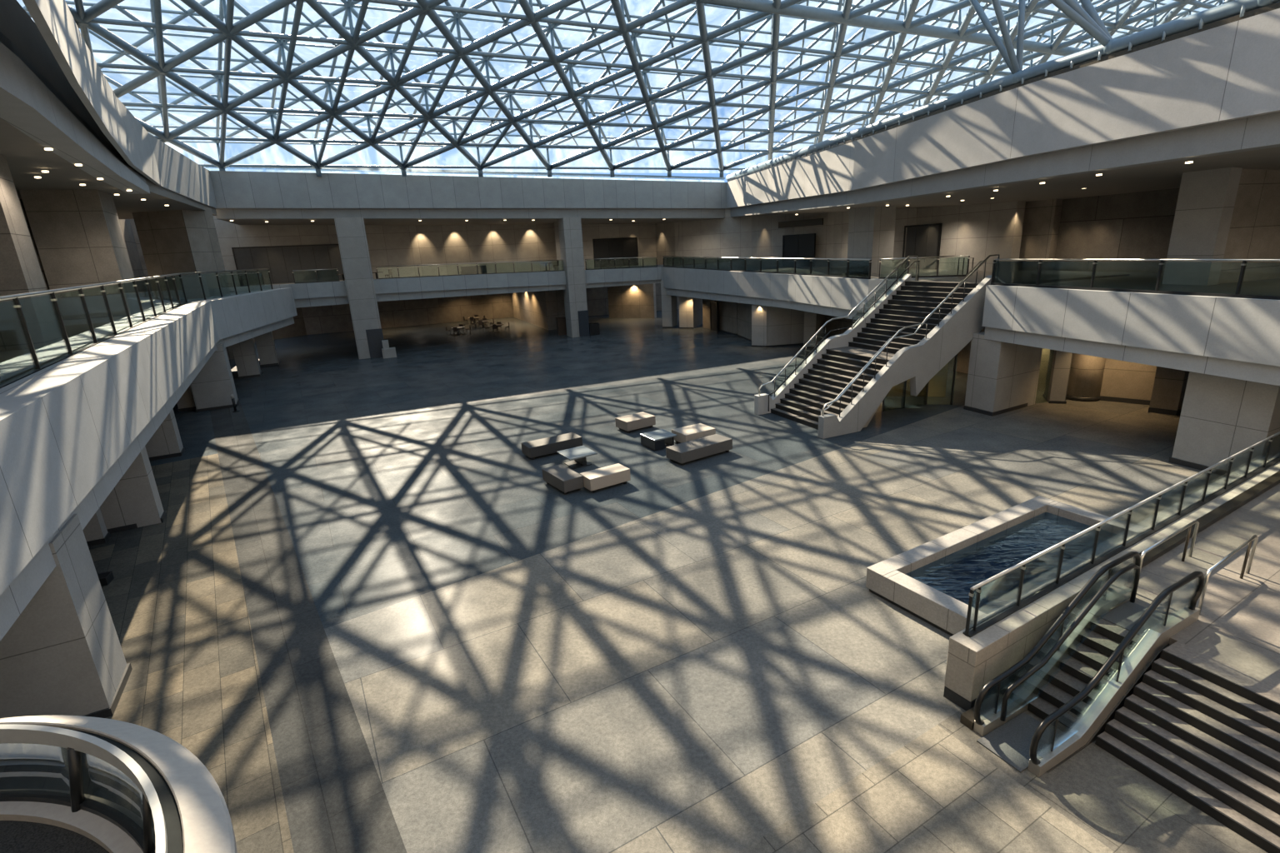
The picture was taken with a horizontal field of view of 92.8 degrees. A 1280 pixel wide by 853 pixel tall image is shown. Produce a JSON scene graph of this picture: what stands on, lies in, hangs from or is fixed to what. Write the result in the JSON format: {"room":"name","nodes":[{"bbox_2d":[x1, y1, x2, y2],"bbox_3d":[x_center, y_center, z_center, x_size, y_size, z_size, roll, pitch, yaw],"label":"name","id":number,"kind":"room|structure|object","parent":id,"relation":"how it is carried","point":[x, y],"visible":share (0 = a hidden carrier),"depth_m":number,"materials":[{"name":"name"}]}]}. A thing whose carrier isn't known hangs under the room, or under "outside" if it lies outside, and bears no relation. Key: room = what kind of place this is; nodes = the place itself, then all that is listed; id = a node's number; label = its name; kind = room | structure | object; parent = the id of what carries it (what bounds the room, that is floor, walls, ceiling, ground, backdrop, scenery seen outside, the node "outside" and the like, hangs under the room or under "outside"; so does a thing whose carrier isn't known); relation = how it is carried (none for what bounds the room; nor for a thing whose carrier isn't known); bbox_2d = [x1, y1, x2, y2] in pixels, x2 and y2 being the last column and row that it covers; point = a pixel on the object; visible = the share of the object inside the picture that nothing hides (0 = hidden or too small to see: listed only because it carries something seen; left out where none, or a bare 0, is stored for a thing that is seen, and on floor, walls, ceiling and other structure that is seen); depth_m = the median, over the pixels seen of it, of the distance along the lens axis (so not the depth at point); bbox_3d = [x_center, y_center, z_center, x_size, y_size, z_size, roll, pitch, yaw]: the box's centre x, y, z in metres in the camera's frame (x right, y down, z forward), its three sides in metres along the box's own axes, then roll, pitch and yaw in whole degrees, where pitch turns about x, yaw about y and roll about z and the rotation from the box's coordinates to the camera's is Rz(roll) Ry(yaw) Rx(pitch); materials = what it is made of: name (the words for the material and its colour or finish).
{"room":"atrium lobby","nodes":[
{"label":"atrium lobby","id":0,"kind":"room"},
{"bbox_2d":[0,820,109,852],"bbox_3d":[-5.659,4.359,2.666,5.693,0.290,5.696,-3,16,0],"label":"floor","id":1,"kind":"structure","parent":0,"point":[16,837],"depth_m":5.11,"materials":[{"name":"carpet"}]},
{"bbox_2d":[0,715,237,852],"bbox_3d":[-4.163,3.640,3.887,2.793,1.250,6.690,-17,21,-39],"label":"balustrade","id":2,"kind":"object","parent":1,"relation":"on","point":[127,787],"visible":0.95,"depth_m":5.16,"materials":[{"name":"stone"}]},
{"bbox_2d":[0,0,217,219],"bbox_3d":[-29.569,-8.687,17.406,24.968,2.800,57.910,-12,18,-28],"label":"ceiling","id":3,"kind":"structure","parent":0,"point":[27,158],"depth_m":19.20,"materials":[{"name":"paint"}]},
{"bbox_2d":[22,0,217,209],"bbox_3d":[-19.326,-12.028,24.093,2.132,3.130,53.333,-12,19,-30],"label":"wall","id":4,"kind":"structure","parent":0,"point":[160,163],"depth_m":20.41,"materials":[{"name":"concrete"}]},
{"bbox_2d":[0,31,146,184],"bbox_3d":[-16.037,-8.449,16.172,1.930,1.050,27.158,-13,19,-31],"label":"trim","id":5,"kind":"structure","parent":4,"relation":"attached to","point":[4,40],"depth_m":16.00,"materials":[{"name":"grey metal"}]},
{"bbox_2d":[0,41,149,194],"bbox_3d":[-15.688,-8.191,16.480,1.228,1.050,27.080,-13,19,-31],"label":"ceiling","id":6,"kind":"structure","parent":4,"relation":"attached to","point":[27,104],"depth_m":15.08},
{"bbox_2d":[129,219,234,359],"bbox_3d":[-45.313,-10.721,47.466,0.600,14.500,23.431,10,21,38],"label":"wall","id":7,"kind":"structure","parent":0,"point":[229,350],"depth_m":50.88,"materials":[{"name":"stone"}]},
{"bbox_2d":[253,307,306,342],"bbox_3d":[-43.907,-12.288,69.387,0.600,5.200,10.817,8,19,32],"label":"wall","id":8,"kind":"structure","parent":0,"point":[297,328],"depth_m":72.91,"materials":[{"name":"stone"}]},
{"bbox_2d":[213,215,422,278],"bbox_3d":[-30.785,-17.289,59.225,17.775,6.800,0.600,-12,18,-28],"label":"wall","id":9,"kind":"structure","parent":0,"point":[388,245],"depth_m":58.99,"materials":[{"name":"stone"}]},
{"bbox_2d":[231,244,344,284],"bbox_3d":[-32.978,-15.398,57.928,9.243,3.500,0.160,-12,18,-28],"label":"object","id":10,"kind":"structure","parent":9,"relation":"in","point":[281,261],"depth_m":57.91,"materials":[{"name":"black metal"}]},
{"bbox_2d":[301,293,514,334],"bbox_3d":[-29.174,-15.685,78.619,23.735,5.200,10.552,-3,16,0],"label":"wall","id":11,"kind":"structure","parent":0,"point":[331,318],"depth_m":78.74,"materials":[{"name":"stone"}]},
{"bbox_2d":[272,267,623,284],"bbox_3d":[-23.162,-17.699,73.481,49.937,1.850,48.983,-3,16,0],"label":"balcony slab","id":12,"kind":"object","parent":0,"point":[610,267],"visible":0.03,"depth_m":59.74,"materials":[{"name":"concrete"}]},
{"bbox_2d":[272,267,661,308],"bbox_3d":[-15.391,-13.222,56.778,38.030,2.100,1.247,-9,17,-22],"label":"fascia","id":13,"kind":"object","parent":12,"relation":"attached to","point":[312,294],"visible":0.65,"depth_m":56.04,"materials":[{"name":"stone"}]},
{"bbox_2d":[375,260,564,279],"bbox_3d":[-15.089,-14.608,56.454,17.226,1.321,0.141,-9,17,-22],"label":"glass railing","id":14,"kind":"object","parent":13,"relation":"on","point":[544,260],"visible":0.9,"depth_m":56.14,"materials":[{"name":"glass"}]},
{"bbox_2d":[460,265,486,274],"bbox_3d":[-16.372,-15.346,59.871,2.403,0.850,0.908,-9,17,-22],"label":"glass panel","id":15,"kind":"object","parent":12,"relation":"on","point":[472,269],"visible":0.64,"depth_m":59.44,"materials":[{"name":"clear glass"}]},
{"bbox_2d":[222,218,712,224],"bbox_3d":[-19.472,-24.655,72.544,56.033,3.130,51.368,-3,16,0],"label":"ceiling","id":16,"kind":"structure","parent":0,"point":[256,222],"depth_m":58.84,"materials":[{"name":"paint"}]},
{"bbox_2d":[215,208,724,219],"bbox_3d":[-12.108,-19.552,56.105,45.634,1.810,1.106,-9,17,-22],"label":"beam","id":17,"kind":"structure","parent":16,"relation":"attached to","point":[222,213],"depth_m":54.37,"materials":[{"name":"concrete"}]},
{"bbox_2d":[209,170,726,208],"bbox_3d":[-12.094,-21.229,55.381,45.639,3.530,1.305,-9,17,-22],"label":"wall","id":18,"kind":"structure","parent":0,"point":[232,189],"depth_m":52.81,"materials":[{"name":"concrete"}]},
{"bbox_2d":[415,224,558,275],"bbox_3d":[-15.857,-19.989,66.017,15.473,6.800,0.600,-9,17,-20],"label":"wall","id":19,"kind":"structure","parent":0,"point":[437,244],"depth_m":65.60,"materials":[{"name":"stone"}]},
{"bbox_2d":[511,290,548,329],"bbox_3d":[-13.544,-15.339,74.765,7.454,5.200,16.929,-3,16,0],"label":"wall","id":20,"kind":"structure","parent":0,"point":[528,307],"depth_m":73.06,"materials":[{"name":"stone"}]},
{"bbox_2d":[545,290,564,329],"bbox_3d":[-8.884,-13.460,67.478,3.231,5.200,0.600,-9,17,-21],"label":"wall","id":21,"kind":"structure","parent":0,"point":[555,306],"depth_m":67.03,"materials":[{"name":"stone"}]},
{"bbox_2d":[554,221,561,270],"bbox_3d":[-8.414,-20.382,66.106,0.600,6.800,4.617,-1,16,5],"label":"wall","id":22,"kind":"structure","parent":0,"point":[556,224],"depth_m":64.06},
{"bbox_2d":[581,224,656,269],"bbox_3d":[-3.451,-21.961,70.720,11.385,6.800,0.600,-9,17,-22],"label":"wall","id":23,"kind":"structure","parent":0,"point":[645,233],"depth_m":70.96,"materials":[{"name":"stone"}]},
{"bbox_2d":[592,237,638,268],"bbox_3d":[-2.794,-20.305,71.007,5.465,3.200,0.160,-9,17,-22],"label":"door","id":24,"kind":"structure","parent":23,"relation":"in","point":[617,248],"depth_m":70.95,"materials":[{"name":"black metal"}]},
{"bbox_2d":[607,283,656,318],"bbox_3d":[-1.045,-15.955,74.765,6.353,5.200,0.600,6,18,27],"label":"wall","id":25,"kind":"structure","parent":0,"point":[630,301],"depth_m":74.55,"materials":[{"name":"stone"}]},
{"bbox_2d":[585,283,679,316],"bbox_3d":[-1.460,-17.748,81.032,17.169,5.200,5.576,-3,16,0],"label":"wall","id":26,"kind":"structure","parent":0,"point":[597,297],"depth_m":79.92,"materials":[{"name":"stone"}]},
{"bbox_2d":[22,0,1279,181],"bbox_3d":[1.147,-23.896,45.580,80.743,9.738,86.174,5,18,25],"label":"glass roof","id":27,"kind":"structure","parent":0,"point":[1169,28],"depth_m":35.77,"materials":[{"name":"glass"}]},
{"bbox_2d":[60,309,1268,852],"bbox_3d":[-0.352,-7.155,54.140,150.000,0.300,132.000,-3,16,0],"label":"floor","id":28,"kind":"structure","parent":0,"point":[375,621],"depth_m":14.40,"materials":[{"name":"stone"}]},
{"bbox_2d":[0,514,132,718],"bbox_3d":[-11.627,3.817,11.120,2.691,3.600,1.568,-11,18,-27],"label":"column","id":29,"kind":"structure","parent":28,"relation":"on","point":[62,655],"depth_m":11.05,"materials":[{"name":"stone"}]},
{"bbox_2d":[82,507,110,546],"bbox_3d":[-17.210,1.912,18.654,0.664,3.600,0.558,-11,18,-25],"label":"column","id":30,"kind":"structure","parent":28,"relation":"on","point":[95,532],"depth_m":18.91,"materials":[{"name":"stone"}]},
{"bbox_2d":[97,571,114,586],"bbox_3d":[-14.794,4.184,16.475,0.750,0.220,0.400,-9,17,-19],"label":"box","id":31,"kind":"object","parent":28,"relation":"on","point":[105,578],"visible":0.36,"depth_m":16.50,"materials":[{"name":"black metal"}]},
{"bbox_2d":[100,446,166,533],"bbox_3d":[-17.106,1.587,19.756,2.007,3.600,0.765,-12,18,-28],"label":"column","id":32,"kind":"structure","parent":28,"relation":"on","point":[134,502],"depth_m":19.86,"materials":[{"name":"stone"}]},
{"bbox_2d":[145,409,184,460],"bbox_3d":[-21.738,-0.390,27.378,1.272,3.600,0.962,-11,18,-26],"label":"column","id":33,"kind":"structure","parent":28,"relation":"on","point":[166,442],"depth_m":27.36,"materials":[{"name":"stone"}]},
{"bbox_2d":[176,385,196,411],"bbox_3d":[-27.706,-2.952,36.889,1.063,3.800,1.270,-11,18,-26],"label":"column","id":34,"kind":"structure","parent":28,"relation":"on","point":[187,402],"depth_m":36.74,"materials":[{"name":"stone"}]},
{"bbox_2d":[190,343,239,412],"bbox_3d":[-26.040,-3.063,36.986,2.076,3.800,1.820,-11,18,-27],"label":"column","id":35,"kind":"structure","parent":28,"relation":"on","point":[212,389],"depth_m":36.41,"materials":[{"name":"stone"}]},
{"bbox_2d":[231,337,261,379],"bbox_3d":[-30.768,-5.857,47.450,1.467,3.800,2.285,-11,18,-27],"label":"column","id":36,"kind":"structure","parent":28,"relation":"on","point":[245,354],"depth_m":46.70,"materials":[{"name":"stone"}]},
{"bbox_2d":[254,331,279,366],"bbox_3d":[-32.263,-7.507,52.324,1.366,4.400,1.674,-11,18,-27],"label":"column","id":37,"kind":"structure","parent":28,"relation":"on","point":[265,344],"depth_m":51.89,"materials":[{"name":"stone"}]},
{"bbox_2d":[334,217,384,359],"bbox_3d":[-24.182,-11.897,52.884,2.244,11.750,1.950,-9,17,-22],"label":"column","id":38,"kind":"structure","parent":28,"relation":"on","point":[351,232],"depth_m":51.96,"materials":[{"name":"concrete"}]},
{"bbox_2d":[381,340,396,359],"bbox_3d":[-22.025,-6.803,53.373,1.100,1.500,0.800,-9,17,-22],"label":"stand","id":39,"kind":"object","parent":28,"relation":"on","point":[387,352],"visible":1,"depth_m":53.10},
{"bbox_2d":[520,432,582,459],"bbox_3d":[-3.684,0.823,25.605,2.380,0.550,0.920,-12,19,-29],"label":"bench","id":40,"kind":"object","parent":28,"relation":"on","point":[532,449],"visible":0.85,"depth_m":25.25,"materials":[{"name":"stone"}]},
{"bbox_2d":[555,316,566,335],"bbox_3d":[-8.041,-10.324,62.619,1.000,1.800,0.700,-9,17,-22],"label":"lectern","id":41,"kind":"object","parent":28,"relation":"on","point":[561,322],"visible":0.82,"depth_m":62.40,"materials":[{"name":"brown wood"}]},
{"bbox_2d":[541,464,584,494],"bbox_3d":[-2.760,1.890,21.762,0.780,0.550,1.660,-14,19,-33],"label":"bench","id":42,"kind":"object","parent":28,"relation":"on","point":[560,477],"visible":1,"depth_m":21.33,"materials":[{"name":"stone"}]},
{"bbox_2d":[557,217,589,337],"bbox_3d":[-6.505,-14.584,59.971,1.785,11.300,1.950,-9,17,-22],"label":"column","id":43,"kind":"structure","parent":28,"relation":"on","point":[569,228],"depth_m":59.18,"materials":[{"name":"stone"}]},
{"bbox_2d":[556,445,597,469],"bbox_3d":[-2.472,1.246,24.026,1.180,0.500,1.220,-12,19,-29],"label":"coffee table","id":44,"kind":"object","parent":28,"relation":"on","point":[578,454],"visible":1,"depth_m":23.88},
{"bbox_2d":[580,463,630,493],"bbox_3d":[-1.231,1.842,21.666,1.620,0.550,0.800,-13,19,-31],"label":"bench","id":45,"kind":"object","parent":28,"relation":"on","point":[593,480],"visible":0.94,"depth_m":21.38,"materials":[{"name":"stone"}]},
{"bbox_2d":[615,411,655,432],"bbox_3d":[-0.210,-0.190,28.516,1.580,0.550,1.040,-13,19,-32],"label":"bench","id":46,"kind":"object","parent":28,"relation":"on","point":[628,423],"visible":1,"depth_m":28.18,"materials":[{"name":"stone"}]},
{"bbox_2d":[640,429,676,450],"bbox_3d":[0.789,0.571,25.804,1.120,0.500,1.150,-12,19,-29],"label":"coffee table","id":47,"kind":"object","parent":28,"relation":"on","point":[654,440],"visible":0.98,"depth_m":25.55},
{"bbox_2d":[660,280,678,328],"bbox_3d":[3.106,-13.001,64.391,1.335,4.900,1.716,2,17,17],"label":"column","id":48,"kind":"structure","parent":28,"relation":"on","point":[669,304],"depth_m":63.98,"materials":[{"name":"concrete"}]},
{"bbox_2d":[678,296,702,329],"bbox_3d":[5.447,-12.388,64.214,1.546,3.600,3.934,4,17,23],"label":"column","id":49,"kind":"structure","parent":28,"relation":"on","point":[690,308],"depth_m":62.76,"materials":[{"name":"concrete"}]},
{"bbox_2d":[671,423,715,443],"bbox_3d":[2.301,0.367,26.162,1.550,0.550,1.100,-12,18,-29],"label":"bench","id":50,"kind":"object","parent":28,"relation":"on","point":[687,433],"visible":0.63,"depth_m":25.83,"materials":[{"name":"stone"}]},
{"bbox_2d":[665,434,732,465],"bbox_3d":[2.378,0.914,24.260,2.620,0.550,0.980,-13,19,-32],"label":"bench","id":51,"kind":"object","parent":28,"relation":"on","point":[683,452],"visible":1,"depth_m":23.88,"materials":[{"name":"stone"}]},
{"bbox_2d":[750,304,804,347],"bbox_3d":[11.051,-8.495,49.806,4.188,3.600,2.337,-6,16,-12],"label":"column","id":52,"kind":"structure","parent":28,"relation":"on","point":[771,326],"depth_m":49.03,"materials":[{"name":"stone"}]},
{"bbox_2d":[803,311,824,348],"bbox_3d":[14.283,-8.334,48.698,1.124,3.600,3.977,8,19,32],"label":"column","id":53,"kind":"structure","parent":28,"relation":"on","point":[813,322],"depth_m":47.50,"materials":[{"name":"stone"}]},
{"bbox_2d":[754,254,999,439],"bbox_3d":[11.089,-4.231,28.837,10.111,7.058,4.980,-10,18,-23],"label":"staircase","id":54,"kind":"structure","parent":28,"relation":"on","point":[911,331],"depth_m":28.32,"materials":[{"name":"stone"}]},
{"bbox_2d":[881,354,958,411],"bbox_3d":[13.650,-2.499,30.084,3.489,2.800,3.426,1,17,13],"label":"glass lobby","id":55,"kind":"object","parent":28,"relation":"on","point":[899,397],"visible":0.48,"depth_m":29.76,"materials":[{"name":"clear glass"}]},
{"bbox_2d":[865,495,1114,635],"bbox_3d":[9.228,3.286,14.769,7.250,0.620,3.080,-12,18,-28],"label":"reflecting pool","id":56,"kind":"object","parent":28,"relation":"on","point":[932,581],"visible":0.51,"depth_m":15.07,"materials":[{"name":"stone"}]},
{"bbox_2d":[915,520,1084,605],"bbox_3d":[9.237,3.478,14.825,6.330,0.020,2.160,-12,18,-28],"label":"water","id":57,"kind":"object","parent":56,"relation":"in","point":[985,562],"depth_m":15.26,"materials":[{"name":"liquid"}]},
{"bbox_2d":[963,331,1042,416],"bbox_3d":[17.114,-2.670,28.644,3.588,3.600,1.512,-11,18,-27],"label":"column","id":58,"kind":"structure","parent":28,"relation":"on","point":[1002,377],"depth_m":27.95,"materials":[{"name":"stone"}]},
{"bbox_2d":[960,551,1204,777],"bbox_3d":[7.666,3.784,10.478,4.677,2.195,1.340,-11,18,-26],"label":"escalator","id":59,"kind":"object","parent":28,"relation":"on","point":[1083,669],"visible":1,"depth_m":10.28,"materials":[{"name":"metal"}]},
{"bbox_2d":[1066,353,1105,397],"bbox_3d":[21.622,-3.135,29.485,1.500,3.600,1.500,-3,16,0],"label":"column round","id":60,"kind":"structure","parent":28,"relation":"on","point":[1086,375],"depth_m":29.11,"materials":[{"name":"stone"}]},
{"bbox_2d":[943,461,1279,711],"bbox_3d":[12.339,2.927,14.219,15.600,1.320,0.720,-12,18,-28],"label":"wall","id":61,"kind":"structure","parent":28,"relation":"on","point":[975,661],"depth_m":11.19,"materials":[{"name":"stone"}]},
{"bbox_2d":[962,431,1279,637],"bbox_3d":[12.255,1.842,14.150,15.265,0.950,0.140,-12,18,-28],"label":"glass railing","id":62,"kind":"object","parent":61,"relation":"on","point":[1003,597],"visible":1,"depth_m":12.77,"materials":[{"name":"glass"}]},
{"bbox_2d":[1148,366,1189,415],"bbox_3d":[23.566,-2.295,26.789,1.745,3.300,0.955,-13,19,-32],"label":"column","id":63,"kind":"structure","parent":28,"relation":"on","point":[1169,385],"depth_m":26.55,"materials":[{"name":"stone"}]},
{"bbox_2d":[1095,641,1279,852],"bbox_3d":[10.326,5.478,5.965,2.054,1.200,9.500,-10,18,-24],"label":"steps","id":64,"kind":"structure","parent":28,"relation":"on","point":[1205,728],"depth_m":9.14,"materials":[{"name":"stone"}]},
{"bbox_2d":[1168,371,1279,470],"bbox_3d":[20.474,-0.515,20.623,3.787,3.600,2.586,-10,18,-24],"label":"column","id":65,"kind":"structure","parent":28,"relation":"on","point":[1221,417],"depth_m":19.83,"materials":[{"name":"stone"}]},
{"bbox_2d":[655,220,679,264],"bbox_3d":[3.368,-22.290,70.693,0.600,6.800,4.837,-12,18,-28],"label":"wall","id":66,"kind":"structure","parent":0,"point":[665,232],"depth_m":71.00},
{"bbox_2d":[702,299,715,329],"bbox_3d":[9.005,-12.110,62.648,4.830,3.600,3.354,-11,18,-25],"label":"wall","id":67,"kind":"structure","parent":0,"point":[706,302],"depth_m":61.94,"materials":[{"name":"stone"}]},
{"bbox_2d":[674,208,751,259],"bbox_3d":[7.971,-21.052,65.992,10.066,7.000,0.600,11,21,39],"label":"wall","id":68,"kind":"structure","parent":0,"point":[728,237],"depth_m":65.57,"materials":[{"name":"stone"}]},
{"bbox_2d":[715,300,751,341],"bbox_3d":[11.008,-10.148,55.526,6.094,3.600,11.794,-8,17,-17],"label":"wall","id":69,"kind":"structure","parent":0,"point":[727,311],"depth_m":56.36,"materials":[{"name":"stone"}]},
{"bbox_2d":[710,300,718,332],"bbox_3d":[7.279,-10.816,59.729,0.160,2.900,2.040,-6,16,-11],"label":"door","id":70,"kind":"structure","parent":69,"relation":"in","point":[713,305],"depth_m":59.64,"materials":[{"name":"black metal"}]},
{"bbox_2d":[751,214,794,259],"bbox_3d":[13.050,-18.336,59.523,0.600,5.700,8.382,-8,17,-17],"label":"wall","id":71,"kind":"structure","parent":0,"point":[767,237],"depth_m":59.73,"materials":[{"name":"stone"}]},
{"bbox_2d":[794,212,834,259],"bbox_3d":[15.542,-16.875,54.053,0.500,5.700,4.301,-14,20,-34],"label":"wall","id":72,"kind":"structure","parent":0,"point":[825,232],"depth_m":53.25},
{"bbox_2d":[782,233,815,259],"bbox_3d":[14.211,-15.678,54.642,0.160,3.000,3.774,-13,19,-31],"label":"door","id":73,"kind":"structure","parent":72,"relation":"in","point":[797,246],"depth_m":54.38,"materials":[{"name":"black metal"}]},
{"bbox_2d":[778,218,823,228],"bbox_3d":[14.204,-18.044,54.087,0.117,0.550,5.191,-13,19,-31],"label":"vent","id":74,"kind":"object","parent":72,"relation":"attached to","point":[816,222],"depth_m":53.91,"materials":[{"name":"brown metal"}]},
{"bbox_2d":[832,208,917,268],"bbox_3d":[18.462,-15.138,48.091,0.600,5.400,9.392,-8,17,-18],"label":"wall","id":75,"kind":"structure","parent":0,"point":[904,217],"depth_m":45.84,"materials":[{"name":"stone"}]},
{"bbox_2d":[825,315,971,374],"bbox_3d":[17.046,-6.812,42.969,0.400,3.600,19.006,-8,17,-18],"label":"wall","id":76,"kind":"structure","parent":0,"point":[962,360],"depth_m":37.67,"materials":[{"name":"stone"}]},
{"bbox_2d":[867,276,958,301],"bbox_3d":[15.165,-7.101,34.167,4.540,2.380,0.508,2,17,16],"label":"wall","id":77,"kind":"structure","parent":0,"point":[874,283],"depth_m":34.20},
{"bbox_2d":[878,255,969,279],"bbox_3d":[15.664,-8.811,33.707,4.566,1.110,0.164,2,17,17],"label":"glass railing","id":78,"kind":"object","parent":77,"relation":"on","point":[968,256],"visible":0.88,"depth_m":33.55,"materials":[{"name":"glass"}]},
{"bbox_2d":[916,200,1025,271],"bbox_3d":[20.838,-13.261,41.202,0.600,5.400,11.363,-7,17,-14],"label":"wall","id":79,"kind":"structure","parent":0,"point":[978,232],"depth_m":38.53,"materials":[{"name":"stone"}]},
{"bbox_2d":[901,223,942,269],"bbox_3d":[19.963,-12.731,43.300,0.160,3.100,3.636,-7,17,-14],"label":"door","id":80,"kind":"structure","parent":79,"relation":"in","point":[924,240],"depth_m":42.99,"materials":[{"name":"black metal"}]},
{"bbox_2d":[726,8,1279,208],"bbox_3d":[14.965,-14.458,31.066,4.196,3.580,68.661,-6,16,-10],"label":"wall","id":81,"kind":"structure","parent":0,"point":[1229,72],"depth_m":22.12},
{"bbox_2d":[744,146,1279,216],"bbox_3d":[25.682,-14.188,33.316,23.516,3.700,68.457,-6,16,-10],"label":"ceiling","id":82,"kind":"structure","parent":0,"point":[1168,175],"depth_m":27.35,"materials":[{"name":"paint"}]},
{"bbox_2d":[730,111,1279,217],"bbox_3d":[15.191,-12.889,31.547,3.795,1.820,68.602,-6,16,-10],"label":"beam","id":83,"kind":"structure","parent":82,"relation":"attached to","point":[1262,132],"depth_m":22.57,"materials":[{"name":"concrete"}]},
{"bbox_2d":[1036,348,1049,390],"bbox_3d":[21.251,-3.640,31.293,5.758,3.600,0.600,3,17,19],"label":"wall","id":84,"kind":"structure","parent":0,"point":[1045,353],"depth_m":31.36,"materials":[{"name":"stone"}]},
{"bbox_2d":[1042,349,1072,404],"bbox_3d":[20.205,-3.020,29.326,0.731,3.600,1.434,4,17,22],"label":"column","id":85,"kind":"structure","parent":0,"point":[1059,362],"depth_m":29.00,"materials":[{"name":"stone"}]},
{"bbox_2d":[870,268,1279,332],"bbox_3d":[22.530,-8.440,36.767,38.165,2.550,69.292,-3,16,0],"label":"balcony slab","id":86,"kind":"object","parent":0,"point":[1123,280],"visible":0.1,"depth_m":26.43,"materials":[{"name":"stone"}]},
{"bbox_2d":[660,267,878,319],"bbox_3d":[8.556,-11.375,49.306,2.052,2.800,32.054,-8,17,-18],"label":"fascia","id":87,"kind":"object","parent":86,"relation":"attached to","point":[830,296],"visible":0.77,"depth_m":45.44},
{"bbox_2d":[662,255,871,279],"bbox_3d":[8.218,-13.079,48.955,1.162,1.533,31.648,-8,17,-18],"label":"glass railing","id":88,"kind":"object","parent":87,"relation":"on","point":[835,267],"visible":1,"depth_m":44.66,"materials":[{"name":"glass"}]},
{"bbox_2d":[846,206,896,274],"bbox_3d":[15.993,-13.287,42.294,1.639,5.300,3.621,-5,16,-7],"label":"column","id":89,"kind":"structure","parent":86,"relation":"on","point":[871,229],"depth_m":41.00,"materials":[{"name":"stone"}]},
{"bbox_2d":[1018,199,1063,261],"bbox_3d":[23.737,-12.029,36.629,1.602,5.300,3.230,-10,17,-22],"label":"column","id":90,"kind":"structure","parent":86,"relation":"on","point":[1042,218],"depth_m":35.60,"materials":[{"name":"stone"}]},
{"bbox_2d":[981,285,1279,385],"bbox_3d":[18.969,-1.851,15.376,1.055,2.380,25.513,-7,17,-13],"label":"fascia","id":91,"kind":"object","parent":86,"relation":"attached to","point":[1231,337],"visible":0.89,"depth_m":20.53,"materials":[{"name":"stone"}]},
{"bbox_2d":[990,259,1279,299],"bbox_3d":[18.694,-3.504,14.844,0.195,1.115,25.596,-7,17,-13],"label":"glass railing","id":92,"kind":"object","parent":91,"relation":"on","point":[1005,272],"visible":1,"depth_m":23.83,"materials":[{"name":"glass"}]},
{"bbox_2d":[1161,167,1242,285],"bbox_3d":[21.456,-8.039,23.227,0.632,5.300,1.585,-8,17,-16],"label":"column","id":93,"kind":"structure","parent":86,"relation":"on","point":[1207,198],"depth_m":23.08,"materials":[{"name":"stone"}]},
{"bbox_2d":[1218,168,1279,284],"bbox_3d":[24.435,-8.459,24.174,5.506,5.300,1.454,-8,17,-18],"label":"column","id":94,"kind":"structure","parent":86,"relation":"on","point":[1254,230],"depth_m":23.40,"materials":[{"name":"stone"}]},
{"bbox_2d":[1054,187,1179,272],"bbox_3d":[25.276,-11.063,32.849,0.600,5.400,8.297,-7,17,-15],"label":"wall","id":95,"kind":"structure","parent":0,"point":[1138,225],"depth_m":32.17,"materials":[{"name":"stone"}]},
{"bbox_2d":[1100,358,1156,404],"bbox_3d":[23.827,-3.091,28.957,3.955,3.600,2.373,11,21,40],"label":"wall","id":96,"kind":"structure","parent":0,"point":[1122,382],"depth_m":28.55,"materials":[{"name":"stone"}]},
{"bbox_2d":[1110,483,1279,686],"bbox_3d":[20.398,3.389,11.466,22.903,1.200,14.914,-7,17,-13],"label":"floor","id":97,"kind":"structure","parent":0,"point":[1237,625],"depth_m":11.85,"materials":[{"name":"stone"}]},
{"bbox_2d":[1140,520,1199,573],"bbox_3d":[10.598,2.568,12.232,2.552,0.877,0.056,-12,18,-29],"label":"handrail","id":98,"kind":"object","parent":97,"relation":"on","point":[1189,526],"visible":0.83,"depth_m":12.57,"materials":[{"name":"metal"}]},
{"bbox_2d":[1197,535,1258,614],"bbox_3d":[11.139,2.749,11.516,2.495,0.877,0.056,-12,19,-29],"label":"handrail","id":99,"kind":"object","parent":97,"relation":"on","point":[1249,542],"visible":0.95,"depth_m":11.66,"materials":[{"name":"metal"}]},
{"bbox_3d":[-27.883,-1.535,21.072,43.562,2.680,61.262,-3,16,0],"label":"balcony slab","id":100,"kind":"object","parent":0,"visible":0},
{"bbox_2d":[0,154,48,302],"bbox_3d":[-19.657,-4.994,17.363,3.200,6.000,1.600,-11,18,-27],"label":"column","id":101,"kind":"structure","parent":100,"relation":"on","point":[20,270],"depth_m":17.64,"materials":[{"name":"stone"}]},
{"bbox_2d":[18,189,144,294],"bbox_3d":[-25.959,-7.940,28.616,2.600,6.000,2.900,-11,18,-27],"label":"wall","id":102,"kind":"structure","parent":100,"relation":"on","point":[77,234],"depth_m":27.25,"materials":[{"name":"stone"}]},
{"bbox_2d":[0,268,273,388],"bbox_3d":[-19.162,-4.954,24.120,3.125,2.125,54.973,-10,18,-23],"label":"glass railing","id":103,"kind":"object","parent":100,"relation":"on","point":[37,333],"visible":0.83,"depth_m":17.58,"materials":[{"name":"glass"}]},
{"bbox_2d":[0,287,297,641],"bbox_3d":[-18.791,-3.089,25.526,4.245,3.270,56.159,-10,18,-23],"label":"fascia","id":104,"kind":"object","parent":100,"relation":"attached to","point":[71,428],"visible":1,"depth_m":12.73,"materials":[{"name":"stone"}]},
{"bbox_2d":[131,208,224,279],"bbox_3d":[-31.574,-11.740,42.166,3.700,6.300,2.500,-1,16,8],"label":"column","id":105,"kind":"structure","parent":100,"relation":"on","point":[172,242],"depth_m":40.91,"materials":[{"name":"stone"}]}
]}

